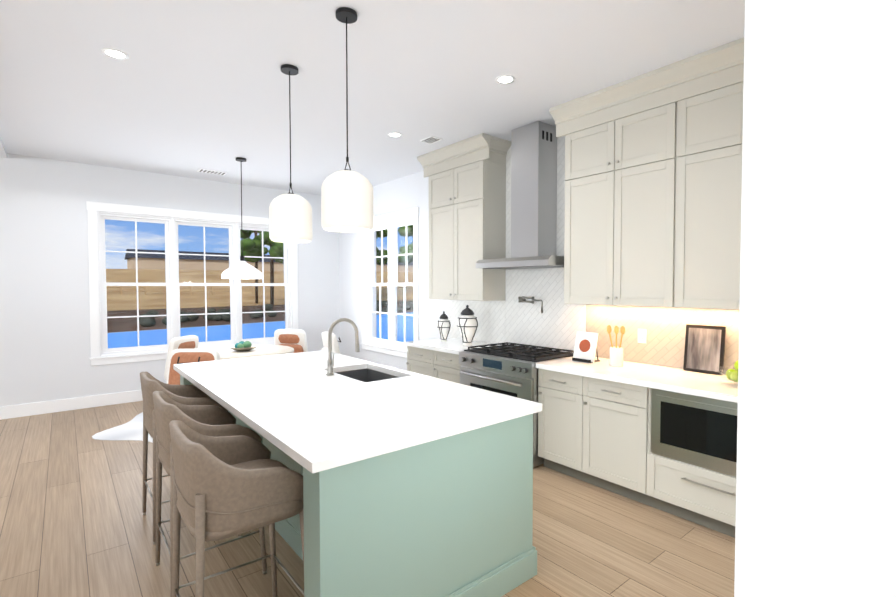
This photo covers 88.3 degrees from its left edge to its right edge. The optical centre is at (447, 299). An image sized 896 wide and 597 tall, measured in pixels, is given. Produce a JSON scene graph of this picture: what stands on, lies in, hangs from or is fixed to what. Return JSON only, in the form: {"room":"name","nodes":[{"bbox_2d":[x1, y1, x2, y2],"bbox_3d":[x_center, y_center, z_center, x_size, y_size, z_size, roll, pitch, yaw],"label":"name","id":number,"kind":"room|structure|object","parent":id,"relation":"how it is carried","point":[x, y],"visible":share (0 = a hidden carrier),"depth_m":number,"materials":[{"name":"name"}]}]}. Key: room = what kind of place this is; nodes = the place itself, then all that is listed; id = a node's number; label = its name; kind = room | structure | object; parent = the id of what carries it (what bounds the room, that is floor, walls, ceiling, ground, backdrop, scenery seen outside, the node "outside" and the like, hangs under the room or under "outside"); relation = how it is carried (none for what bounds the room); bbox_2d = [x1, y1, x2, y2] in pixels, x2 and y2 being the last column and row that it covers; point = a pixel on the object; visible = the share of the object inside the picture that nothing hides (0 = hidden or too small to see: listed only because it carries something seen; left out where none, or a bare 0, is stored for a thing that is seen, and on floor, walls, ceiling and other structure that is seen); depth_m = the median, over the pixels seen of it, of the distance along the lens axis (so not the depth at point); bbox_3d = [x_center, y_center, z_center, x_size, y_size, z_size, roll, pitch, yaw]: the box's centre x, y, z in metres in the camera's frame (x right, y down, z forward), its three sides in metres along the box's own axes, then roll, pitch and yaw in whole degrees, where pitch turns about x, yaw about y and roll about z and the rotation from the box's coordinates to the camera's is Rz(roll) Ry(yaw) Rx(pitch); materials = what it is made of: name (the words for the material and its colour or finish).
{"room":"dining room and kitchen","nodes":[
{"label":"dining room and kitchen","id":0,"kind":"room"},
{"bbox_2d":[0,153,339,406],"bbox_3d":[-7.574,-0.096,3.444,15.030,3.080,0.200,-1,2,-40],"label":"wall","id":1,"kind":"structure","parent":0,"point":[45,351],"depth_m":5.72,"materials":[{"name":"white paint"}]},
{"bbox_2d":[0,390,142,419],"bbox_3d":[-7.569,1.372,3.347,14.798,0.150,0.019,-1,2,-40],"label":"baseboard","id":2,"kind":"structure","parent":1,"relation":"attached to","point":[29,409],"depth_m":5.71,"materials":[{"name":"white"}]},
{"bbox_2d":[86,201,297,365],"bbox_3d":[-3.551,-0.225,6.760,2.724,2.075,0.216,-1,2,-40],"label":"trim","id":3,"kind":"structure","parent":1,"relation":"attached to","point":[94,209],"depth_m":6.09,"materials":[{"name":"white wood"}]},
{"bbox_2d":[99,213,289,354],"bbox_3d":[-3.552,-0.220,6.761,2.470,1.825,0.135,-1,2,-40],"label":"window","id":4,"kind":"structure","parent":1,"relation":"in","point":[172,284],"depth_m":6.53,"materials":[{"name":"white wood"}]},
{"bbox_2d":[0,401,734,596],"bbox_3d":[-2.799,1.663,-2.389,15.230,0.100,15.350,-1,2,-40],"label":"floor","id":5,"kind":"structure","parent":0,"point":[75,521],"depth_m":2.81,"materials":[{"name":"brown wood"}]},
{"bbox_2d":[92,412,152,442],"bbox_3d":[-2.648,1.380,5.535,2.570,0.005,2.235,-1,2,-40],"label":"rug","id":6,"kind":"object","parent":5,"relation":"on","point":[132,429],"visible":0.17,"depth_m":4.85,"materials":[{"name":"white fur"}]},
{"bbox_2d":[164,335,198,379],"bbox_3d":[-3.081,0.909,5.686,0.602,0.913,0.492,0,2,5],"label":"dining chair","id":7,"kind":"object","parent":6,"relation":"on","point":[188,342],"visible":0.27,"depth_m":5.57,"materials":[{"name":"white fabric"}]},
{"bbox_2d":[167,349,219,384],"bbox_3d":[-2.502,0.936,4.751,0.492,0.913,0.602,0,2,1],"label":"dining chair","id":8,"kind":"object","parent":6,"relation":"on","point":[180,356],"visible":0.19,"depth_m":4.52,"materials":[{"name":"white"}]},
{"bbox_2d":[207,345,293,359],"bbox_3d":[-2.491,0.995,5.632,1.170,0.748,1.170,-1,2,-40],"label":"dining table","id":9,"kind":"object","parent":6,"relation":"on","point":[226,352],"visible":0.35,"depth_m":5.54,"materials":[{"name":"beige"}]},
{"bbox_2d":[229,341,256,350],"bbox_3d":[-2.491,0.560,5.620,0.320,0.120,0.320,-1,2,-40],"label":"bowl","id":10,"kind":"object","parent":9,"relation":"on","point":[244,346],"visible":1,"depth_m":5.55,"materials":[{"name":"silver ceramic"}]},
{"bbox_2d":[274,329,307,352],"bbox_3d":[-2.307,0.886,6.481,0.492,0.913,0.602,0,2,12],"label":"dining chair","id":11,"kind":"object","parent":6,"relation":"on","point":[296,339],"visible":0.4,"depth_m":6.59,"materials":[{"name":"white fabric"}]},
{"bbox_2d":[321,331,340,353],"bbox_3d":[-1.734,0.897,6.100,0.602,0.913,0.492,-1,2,-32],"label":"dining chair","id":12,"kind":"object","parent":6,"relation":"on","point":[335,346],"visible":0.23,"depth_m":6.04,"materials":[{"name":"white fabric"}]},
{"bbox_2d":[140,372,227,544],"bbox_3d":[-1.743,0.967,3.064,0.470,0.973,0.520,-1,2,-40],"label":"bar stool","id":13,"kind":"object","parent":5,"relation":"on","point":[183,394],"visible":0.4,"depth_m":2.89,"materials":[{"name":"brown fabric"}]},
{"bbox_2d":[153,391,266,596],"bbox_3d":[-1.297,0.983,2.498,0.470,0.973,0.520,-1,2,-40],"label":"bar stool","id":14,"kind":"object","parent":5,"relation":"on","point":[211,420],"visible":0.44,"depth_m":2.37,"materials":[{"name":"brown fabric"}]},
{"bbox_2d":[169,420,303,596],"bbox_3d":[-0.875,0.999,1.946,0.470,0.973,0.520,-1,2,-40],"label":"bar stool","id":15,"kind":"object","parent":5,"relation":"on","point":[224,487],"visible":0.96,"depth_m":1.75,"materials":[{"name":"beige leather"}]},
{"bbox_2d":[175,366,536,596],"bbox_3d":[-0.843,1.015,3.080,1.238,0.880,2.646,-1,2,-40],"label":"kitchen island","id":16,"kind":"object","parent":5,"relation":"on","point":[417,484],"depth_m":2.03,"materials":[{"name":"green paint"}]},
{"bbox_2d":[173,354,480,473],"bbox_3d":[-1.017,0.560,2.922,0.830,0.040,2.670,-1,2,-40],"label":"island countertop","id":17,"kind":"structure","parent":16,"relation":"on","point":[322,420],"depth_m":2.32,"materials":[{"name":"white stone"}]},
{"bbox_2d":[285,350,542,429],"bbox_3d":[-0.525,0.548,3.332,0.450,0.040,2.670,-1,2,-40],"label":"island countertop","id":18,"kind":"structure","parent":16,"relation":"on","point":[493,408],"depth_m":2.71,"materials":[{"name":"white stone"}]},
{"bbox_2d":[404,338,498,382],"bbox_3d":[0.071,0.944,5.189,0.680,0.900,1.010,-1,2,-40],"label":"base cabinet","id":19,"kind":"object","parent":5,"relation":"on","point":[437,358],"visible":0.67,"depth_m":5.01,"materials":[{"name":"grey wood"}]},
{"bbox_2d":[437,311,450,341],"bbox_3d":[-0.051,0.311,5.370,0.162,0.353,0.161,-1,2,-40],"label":"lantern","id":20,"kind":"object","parent":19,"relation":"on","point":[443,325],"visible":1,"depth_m":5.33,"materials":[{"name":"white"}]},
{"bbox_2d":[457,305,477,345],"bbox_3d":[0.208,0.277,5.026,0.235,0.441,0.234,-1,2,-40],"label":"lantern","id":21,"kind":"object","parent":19,"relation":"on","point":[467,323],"visible":1,"depth_m":4.96,"materials":[{"name":"white"}]},
{"bbox_2d":[459,342,573,467],"bbox_3d":[0.652,0.944,4.410,0.767,0.945,0.920,-1,2,-40],"label":"range","id":22,"kind":"object","parent":5,"relation":"on","point":[508,368],"visible":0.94,"depth_m":4.15,"materials":[{"name":"silver metal"}]},
{"bbox_2d":[538,369,590,483],"bbox_3d":[1.163,1.001,3.909,0.645,0.860,0.497,-1,2,-40],"label":"base cabinet","id":23,"kind":"object","parent":5,"relation":"on","point":[564,420],"depth_m":3.69,"materials":[{"name":"grey wood"}]},
{"bbox_2d":[591,377,686,505],"bbox_3d":[1.435,1.010,3.582,0.645,0.860,0.602,-1,2,-40],"label":"base cabinet","id":24,"kind":"object","parent":5,"relation":"on","point":[594,423],"depth_m":3.32,"materials":[{"name":"grey wood"}]},
{"bbox_2d":[535,357,737,402],"bbox_3d":[1.894,0.577,2.987,0.673,0.040,2.830,-1,2,-40],"label":"countertop","id":25,"kind":"structure","parent":24,"relation":"on","point":[713,386],"depth_m":3.33,"materials":[{"name":"white stone"}]},
{"bbox_2d":[572,331,599,362],"bbox_3d":[1.191,0.403,3.971,0.150,0.249,0.200,-1,2,-40],"label":"cookbook","id":26,"kind":"object","parent":25,"relation":"on","point":[585,348],"visible":1,"depth_m":3.94,"materials":[{"name":"beige paper"}]},
{"bbox_2d":[607,325,624,366],"bbox_3d":[1.354,0.372,3.736,0.104,0.325,0.158,-1,2,-40],"label":"jar","id":27,"kind":"object","parent":25,"relation":"on","point":[616,356],"visible":1,"depth_m":3.69,"materials":[{"name":"white ceramic"}]},
{"bbox_2d":[683,324,725,374],"bbox_3d":[1.897,0.367,3.420,0.061,0.350,0.270,-1,2,-40],"label":"picture frame","id":28,"kind":"object","parent":25,"relation":"on","point":[704,350],"visible":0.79,"depth_m":3.40,"materials":[{"name":"brown wood"}]},
{"bbox_2d":[717,361,737,385],"bbox_3d":[1.902,0.468,3.003,0.260,0.175,0.260,-1,2,-40],"label":"fruit bowl","id":29,"kind":"object","parent":25,"relation":"on","point":[732,375],"visible":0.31,"depth_m":2.99,"materials":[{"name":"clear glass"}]},
{"bbox_2d":[651,452,735,537],"bbox_3d":[1.865,1.248,3.073,0.645,0.415,0.796,-1,2,-40],"label":"base cabinet","id":30,"kind":"object","parent":5,"relation":"on","point":[706,497],"depth_m":2.95,"materials":[{"name":"grey wood"}]},
{"bbox_2d":[651,388,737,475],"bbox_3d":[1.814,0.821,3.018,0.550,0.438,0.736,-1,2,-40],"label":"microwave","id":31,"kind":"object","parent":30,"relation":"in","point":[698,430],"visible":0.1,"depth_m":2.90,"materials":[{"name":"silver metal"}]},
{"bbox_2d":[734,0,895,596],"bbox_3d":[1.037,-0.022,0.893,1.104,3.079,0.735,-2,2,-44],"label":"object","id":32,"kind":"object","parent":5,"relation":"on","point":[816,475],"visible":1,"depth_m":0.64,"materials":[{"name":"white paint"}]},
{"bbox_2d":[0,0,744,194],"bbox_3d":[-2.799,-1.540,-2.482,15.230,0.150,15.350,-1,2,-40],"label":"ceiling","id":33,"kind":"structure","parent":0,"point":[189,88],"depth_m":3.32,"materials":[{"name":"white paint"}]},
{"bbox_2d":[0,137,6,157],"bbox_3d":[-1.137,-1.477,-1.093,2.160,0.053,14.950,-1,2,-40],"label":"ceiling beam","id":34,"kind":"structure","parent":33,"relation":"attached to","point":[3,153],"depth_m":5.08,"materials":[{"name":"white paint"}]},
{"bbox_2d":[101,48,128,59],"bbox_3d":[-2.199,-1.623,3.051,0.150,0.004,0.150,-1,2,-40],"label":"recessed light","id":35,"kind":"object","parent":33,"relation":"in","point":[118,54],"visible":1,"depth_m":3.04,"materials":[{"name":"white plastic"}]},
{"bbox_2d":[197,168,226,174],"bbox_3d":[-3.164,-1.711,6.190,0.340,0.010,0.180,-1,2,-40],"label":"ceiling vent","id":36,"kind":"object","parent":33,"relation":"in","point":[211,171],"visible":0.98,"depth_m":6.15,"materials":[{"name":"white metal"}]},
{"bbox_2d":[221,157,262,278],"bbox_3d":[-2.491,-0.973,5.575,0.464,1.447,0.464,-1,2,-40],"label":"dining pendant light","id":37,"kind":"object","parent":33,"relation":"hanging from","point":[241,269],"visible":1,"depth_m":5.47,"materials":[{"name":"white metal"}]},
{"bbox_2d":[269,64,312,242],"bbox_3d":[-1.116,-1.023,3.269,0.292,1.213,0.292,-1,2,-40],"label":"pendant light","id":38,"kind":"object","parent":33,"relation":"hanging from","point":[290,217],"visible":1,"depth_m":3.17,"materials":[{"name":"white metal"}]},
{"bbox_2d":[321,7,373,231],"bbox_3d":[-0.572,-1.004,2.616,0.292,1.213,0.292,-1,2,-40],"label":"pendant light","id":39,"kind":"object","parent":33,"relation":"hanging from","point":[347,200],"visible":1,"depth_m":2.52,"materials":[{"name":"white glass"}]},
{"bbox_2d":[387,132,401,136],"bbox_3d":[-0.539,-1.671,4.683,0.150,0.004,0.150,-1,2,-40],"label":"recessed light","id":40,"kind":"object","parent":33,"relation":"in","point":[394,134],"visible":1,"depth_m":4.67,"materials":[{"name":"white plastic"}]},
{"bbox_2d":[420,136,442,143],"bbox_3d":[-0.177,-1.672,4.841,0.150,0.010,0.200,-1,2,-40],"label":"ceiling vent","id":41,"kind":"object","parent":33,"relation":"in","point":[431,139],"visible":0.98,"depth_m":4.83,"materials":[{"name":"white metal"}]},
{"bbox_2d":[495,75,515,83],"bbox_3d":[0.427,-1.634,3.431,0.150,0.004,0.150,-1,2,-40],"label":"recessed light","id":42,"kind":"object","parent":33,"relation":"in","point":[504,79],"visible":1,"depth_m":3.43,"materials":[{"name":"white plastic"}]},
{"bbox_2d":[339,102,725,374],"bbox_3d":[3.036,-0.063,2.299,0.200,3.080,15.150,-1,2,-40],"label":"wall","id":43,"kind":"structure","parent":0,"point":[405,192],"depth_m":6.79,"materials":[{"name":"white paint"}]},
{"bbox_2d":[361,207,418,357],"bbox_3d":[-0.832,-0.229,6.890,0.216,2.075,1.554,-1,2,-40],"label":"trim","id":44,"kind":"structure","parent":43,"relation":"attached to","point":[384,219],"depth_m":6.83,"materials":[{"name":"white wood"}]},
{"bbox_2d":[367,219,413,348],"bbox_3d":[-0.831,-0.224,6.891,0.135,1.825,1.300,-1,2,-40],"label":"window","id":45,"kind":"structure","parent":43,"relation":"in","point":[392,284],"depth_m":6.86,"materials":[{"name":"white wood"}]},
{"bbox_2d":[417,133,510,300],"bbox_3d":[0.158,-0.842,5.217,0.445,1.689,1.110,-1,2,-40],"label":"upper cabinet","id":46,"kind":"object","parent":43,"relation":"attached to","point":[467,204],"visible":1,"depth_m":4.98,"materials":[{"name":"grey paint"}]},
{"bbox_2d":[476,121,563,269],"bbox_3d":[0.758,-0.984,4.449,0.488,1.355,0.910,-1,2,-40],"label":"range hood","id":47,"kind":"object","parent":43,"relation":"attached to","point":[533,190],"visible":0.9,"depth_m":4.39,"materials":[{"name":"silver metal"}]},
{"bbox_2d":[448,136,738,373],"bbox_3d":[1.536,-0.559,3.917,0.010,2.175,4.773,-1,2,-40],"label":"backsplash","id":48,"kind":"structure","parent":43,"relation":"attached to","point":[558,323],"depth_m":4.40,"materials":[{"name":"tile"}]},
{"bbox_2d":[518,296,542,312],"bbox_3d":[0.835,0.047,4.632,0.177,0.155,0.418,-1,2,-40],"label":"pot filler","id":49,"kind":"object","parent":48,"relation":"attached to","point":[522,299],"visible":1,"depth_m":4.64,"materials":[{"name":"silver metal"}]},
{"bbox_2d":[638,329,645,342],"bbox_3d":[1.613,0.302,3.838,0.008,0.116,0.072,-1,2,-40],"label":"electrical outlet","id":50,"kind":"object","parent":48,"relation":"attached to","point":[641,335],"visible":1,"depth_m":3.83,"materials":[{"name":"white plastic"}]},
{"bbox_2d":[561,94,688,307],"bbox_3d":[1.466,-0.684,3.732,0.345,1.460,1.012,-1,2,-40],"label":"upper cabinet","id":51,"kind":"object","parent":43,"relation":"attached to","point":[653,181],"depth_m":3.56,"materials":[{"name":"grey paint"}]},
{"bbox_2d":[685,78,743,309],"bbox_3d":[2.049,-0.664,3.032,0.345,1.460,1.080,-1,2,-40],"label":"upper cabinet","id":52,"kind":"object","parent":43,"relation":"attached to","point":[713,143],"depth_m":3.09,"materials":[{"name":"grey paint"}]},
{"label":"outside","id":53,"kind":"structure","parent":0,"visible":0},
{"bbox_2d":[106,269,413,310],"bbox_3d":[-10.789,-3.462,89.182,280.000,5.550,230.000,-1,2,-40],"label":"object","id":54,"kind":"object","parent":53,"point":[155,277],"depth_m":65.96,"materials":[{"name":"beige wood"}]},
{"bbox_2d":[106,281,413,294],"bbox_3d":[-23.583,-2.789,65.499,113.199,4.248,0.169,-1,2,-27],"label":"fence","id":55,"kind":"object","parent":54,"relation":"on","point":[190,291],"depth_m":60.55,"materials":[{"name":"beige wood"}]},
{"bbox_2d":[107,300,413,332],"bbox_3d":[-15.487,0.946,32.258,20.000,0.030,70.001,1,2,37],"label":"mulch","id":56,"kind":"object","parent":54,"relation":"on","point":[196,323],"depth_m":26.67,"materials":[{"name":"brown soil"}]},
{"bbox_2d":[240,230,267,302],"bbox_3d":[-20.867,-9.369,49.592,5.604,19.586,5.970,-1,2,-40],"label":"tree","id":57,"kind":"object","parent":56,"relation":"on","point":[248,233],"depth_m":49.86,"materials":[{"name":"green plant"}]},
{"bbox_2d":[240,231,283,304],"bbox_3d":[-17.178,-8.230,44.223,5.774,17.624,6.475,-1,2,-40],"label":"tree","id":58,"kind":"object","parent":56,"relation":"on","point":[279,252],"depth_m":43.49,"materials":[{"name":"green plant"}]},
{"bbox_2d":[376,229,387,264],"bbox_3d":[-10.655,-9.099,58.802,7.154,18.517,6.641,-1,2,-40],"label":"tree","id":59,"kind":"object","parent":56,"relation":"on","point":[385,252],"depth_m":59.44,"materials":[{"name":"green plant"}]},
{"bbox_2d":[398,225,412,263],"bbox_3d":[-3.126,-8.544,55.001,6.688,17.631,7.040,-1,2,-40],"label":"tree","id":60,"kind":"object","parent":56,"relation":"on","point":[403,248],"depth_m":53.50,"materials":[{"name":"green plant"}]},
{"bbox_2d":[107,312,413,347],"bbox_3d":[-2.270,1.204,22.384,12.900,0.075,60.900,1,2,37],"label":"pool","id":61,"kind":"object","parent":54,"relation":"on","point":[150,334],"depth_m":17.72,"materials":[{"name":"blue liquid"}]},
{"bbox_2d":[124,249,412,271],"bbox_3d":[-18.040,-9.734,130.499,117.000,5.200,44.000,-1,2,-40],"label":"house","id":62,"kind":"structure","parent":54,"relation":"on","point":[188,260],"depth_m":110.81,"materials":[{"name":"beige"}]},
{"bbox_2d":[139,300,413,326],"bbox_3d":[-12.339,0.764,29.748,11.479,0.540,60.192,1,2,37],"label":"hedge","id":63,"kind":"object","parent":54,"relation":"on","point":[184,318],"depth_m":26.52,"materials":[{"name":"green plant"}]}
]}

